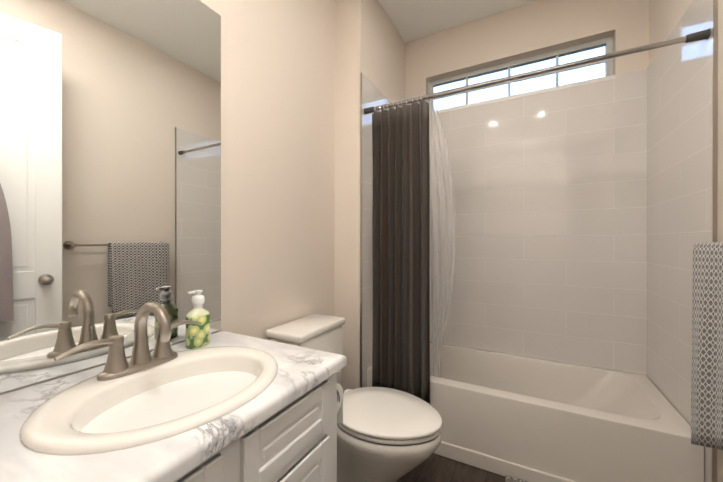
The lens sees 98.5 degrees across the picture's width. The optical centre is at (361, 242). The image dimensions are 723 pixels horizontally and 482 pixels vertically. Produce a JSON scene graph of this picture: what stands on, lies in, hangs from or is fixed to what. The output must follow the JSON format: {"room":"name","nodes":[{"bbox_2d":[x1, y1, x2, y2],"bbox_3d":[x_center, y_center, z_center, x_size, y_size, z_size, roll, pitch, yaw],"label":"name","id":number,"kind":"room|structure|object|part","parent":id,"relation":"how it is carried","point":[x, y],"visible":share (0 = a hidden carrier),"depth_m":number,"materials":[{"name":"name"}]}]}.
{"room":"bathroom","nodes":[
{"label":"bathroom","id":0,"kind":"room"},
{"bbox_2d":[0,0,333,394],"bbox_3d":[-0.462,-0.232,1.560,0.120,2.800,2.761,0,0,28],"label":"wall","id":1,"kind":"structure","parent":0,"point":[277,162],"depth_m":1.51,"materials":[{"name":"beige paint"}]},
{"bbox_2d":[0,0,220,392],"bbox_3d":[-0.743,-0.276,0.906,0.004,1.250,0.762,0,0,28],"label":"mirror","id":2,"kind":"object","parent":1,"relation":"attached to","point":[110,168],"visible":0.88,"depth_m":0.90,"materials":[{"name":"white mirror"}]},
{"bbox_2d":[334,0,404,392],"bbox_3d":[0.092,-0.234,2.261,0.188,2.800,0.761,0,0,28],"label":"wall","id":3,"kind":"structure","parent":0,"point":[369,43],"depth_m":1.94,"materials":[{"name":"beige paint"}]},
{"bbox_2d":[360,72,361,387],"bbox_3d":[-0.003,0.072,1.878,0.014,2.190,0.004,0,0,28],"label":"trim","id":4,"kind":"structure","parent":3,"relation":"attached to","point":[361,230],"depth_m":1.88,"materials":[{"name":"silver metal"}]},
{"bbox_2d":[362,73,395,386],"bbox_3d":[0.179,0.071,2.215,0.010,2.190,0.761,0,0,28],"label":"wall tile","id":5,"kind":"structure","parent":3,"relation":"attached to","point":[373,95],"depth_m":1.94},
{"bbox_2d":[364,28,709,403],"bbox_3d":[0.693,0.033,1.583,1.490,1.709,0.241,0,0,28],"label":"shower curtain","id":6,"kind":"object","parent":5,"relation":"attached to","point":[401,227],"visible":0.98,"depth_m":1.73,"materials":[{"name":"grey fabric"}]},
{"bbox_3d":[0.677,-0.802,1.551,1.371,0.025,0.025,0,0,28],"label":"rod","id":7,"kind":"part","parent":6,"relation":"part of","materials":[{"name":"silver metal"}]},
{"bbox_2d":[397,453,505,481],"bbox_3d":[0.364,1.218,1.174,1.943,0.100,2.861,0,0,28],"label":"floor","id":8,"kind":"structure","parent":0,"point":[433,467],"depth_m":1.57,"materials":[{"name":"brown wood"}]},
{"bbox_2d":[0,302,346,481],"bbox_3d":[-0.461,0.663,0.825,0.580,1.013,0.888,0,0,28],"label":"bathroom vanity","id":9,"kind":"object","parent":8,"relation":"on","point":[223,406],"visible":1,"depth_m":0.72,"materials":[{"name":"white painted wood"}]},
{"bbox_2d":[54,302,201,380],"bbox_3d":[-0.557,0.247,0.822,0.161,0.181,0.347,0,0,28],"label":"faucet","id":10,"kind":"object","parent":9,"relation":"on","point":[141,364],"depth_m":0.82,"materials":[{"name":"silver metal"}]},
{"bbox_2d":[20,346,277,454],"bbox_3d":[-0.458,0.417,0.769,0.450,0.160,0.524,0,0,28],"label":"sink","id":11,"kind":"object","parent":9,"relation":"in","point":[158,406],"depth_m":0.71,"materials":[{"name":"white ceramic"}]},
{"bbox_2d":[186,290,209,348],"bbox_3d":[-0.555,0.256,1.056,0.044,0.189,0.072,0,0,28],"label":"soap bottle","id":12,"kind":"object","parent":9,"relation":"on","point":[197,336],"visible":1,"depth_m":1.04,"materials":[{"name":"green plastic"}]},
{"bbox_2d":[266,314,441,481],"bbox_3d":[-0.019,0.784,1.419,0.764,0.764,0.384,0,0,28],"label":"toilet","id":13,"kind":"object","parent":8,"relation":"on","point":[384,434],"visible":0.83,"depth_m":1.27,"materials":[{"name":"white ceramic"}]},
{"bbox_3d":[-0.264,0.583,1.551,0.206,0.363,0.384,0,0,28],"label":"tank","id":14,"kind":"part","parent":13,"relation":"part of","materials":[{"name":"white ceramic"}]},
{"bbox_3d":[0.101,0.740,1.354,0.492,0.044,0.380,0,0,28],"label":"seat","id":15,"kind":"part","parent":13,"relation":"part of","materials":[{"name":"white ceramic"}]},
{"bbox_2d":[505,475,526,481],"bbox_3d":[0.887,1.158,1.193,0.635,0.019,0.453,0,0,28],"label":"bath mat","id":16,"kind":"object","parent":8,"relation":"on","point":[510,479],"visible":1,"depth_m":1.51,"materials":[{"name":"grey fabric"}]},
{"bbox_2d":[367,342,703,481],"bbox_3d":[0.850,0.971,1.874,1.491,0.393,0.702,0,0,28],"label":"bathtub","id":17,"kind":"object","parent":8,"relation":"on","point":[528,419],"visible":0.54,"depth_m":1.55,"materials":[{"name":"white ceramic"}]},
{"bbox_2d":[378,0,536,42],"bbox_3d":[0.364,-1.681,1.168,1.943,0.100,2.861,0,0,28],"label":"ceiling","id":18,"kind":"structure","parent":0,"point":[411,20],"depth_m":2.21,"materials":[{"name":"white paint"}]},
{"bbox_2d":[405,0,648,104],"bbox_3d":[0.975,-0.234,2.302,1.703,2.800,0.150,0,0,28],"label":"wall","id":19,"kind":"structure","parent":0,"point":[534,28],"depth_m":2.13,"materials":[{"name":"beige paint"}]},
{"bbox_2d":[649,0,722,481],"bbox_3d":[1.142,-0.231,0.693,0.120,2.800,2.761,0,0,28],"label":"wall","id":20,"kind":"structure","parent":0,"point":[665,16],"depth_m":1.16,"materials":[{"name":"beige paint"}]},
{"bbox_2d":[647,0,712,481],"bbox_3d":[1.504,0.073,1.500,0.010,2.190,0.758,0,0,28],"label":"wall tile","id":21,"kind":"structure","parent":20,"relation":"attached to","point":[679,151],"depth_m":1.45,"materials":[{"name":"white tile"}]},
{"bbox_2d":[691,242,722,449],"bbox_3d":[1.073,0.356,0.817,0.117,0.730,0.670,0,0,28],"label":"towel","id":22,"kind":"object","parent":20,"relation":"attached to","point":[707,397],"visible":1,"depth_m":1.01,"materials":[{"name":"grey fabric"}]},
{"bbox_2d":[711,0,717,481],"bbox_3d":[1.321,0.073,1.165,0.012,2.190,0.006,0,0,28],"label":"trim","id":23,"kind":"structure","parent":20,"relation":"attached to","point":[714,145],"depth_m":1.16,"materials":[{"name":"silver metal"}]},
{"bbox_3d":[1.067,0.078,2.253,1.184,2.177,0.150,0,0,28],"label":"wall","id":24,"kind":"structure","parent":0,"visible":0},
{"bbox_2d":[429,36,612,111],"bbox_3d":[1.077,-1.157,2.268,1.184,0.293,0.040,0,0,28],"label":"window","id":25,"kind":"structure","parent":24,"relation":"in","point":[598,69],"depth_m":2.20,"materials":[{"name":"clear glass"}]},
{"bbox_2d":[429,75,615,114],"bbox_3d":[1.057,-1.011,2.232,1.184,0.024,0.132,0,0,28],"label":"window sill","id":26,"kind":"structure","parent":24,"relation":"on","point":[535,92],"depth_m":2.11,"materials":[{"name":"white tile"}]},
{"bbox_2d":[429,68,646,375],"bbox_3d":[1.020,0.071,2.187,1.495,2.190,0.010,0,0,28],"label":"wall tile","id":27,"kind":"structure","parent":24,"relation":"attached to","point":[549,193],"depth_m":2.06,"materials":[{"name":"white tile"}]}
]}

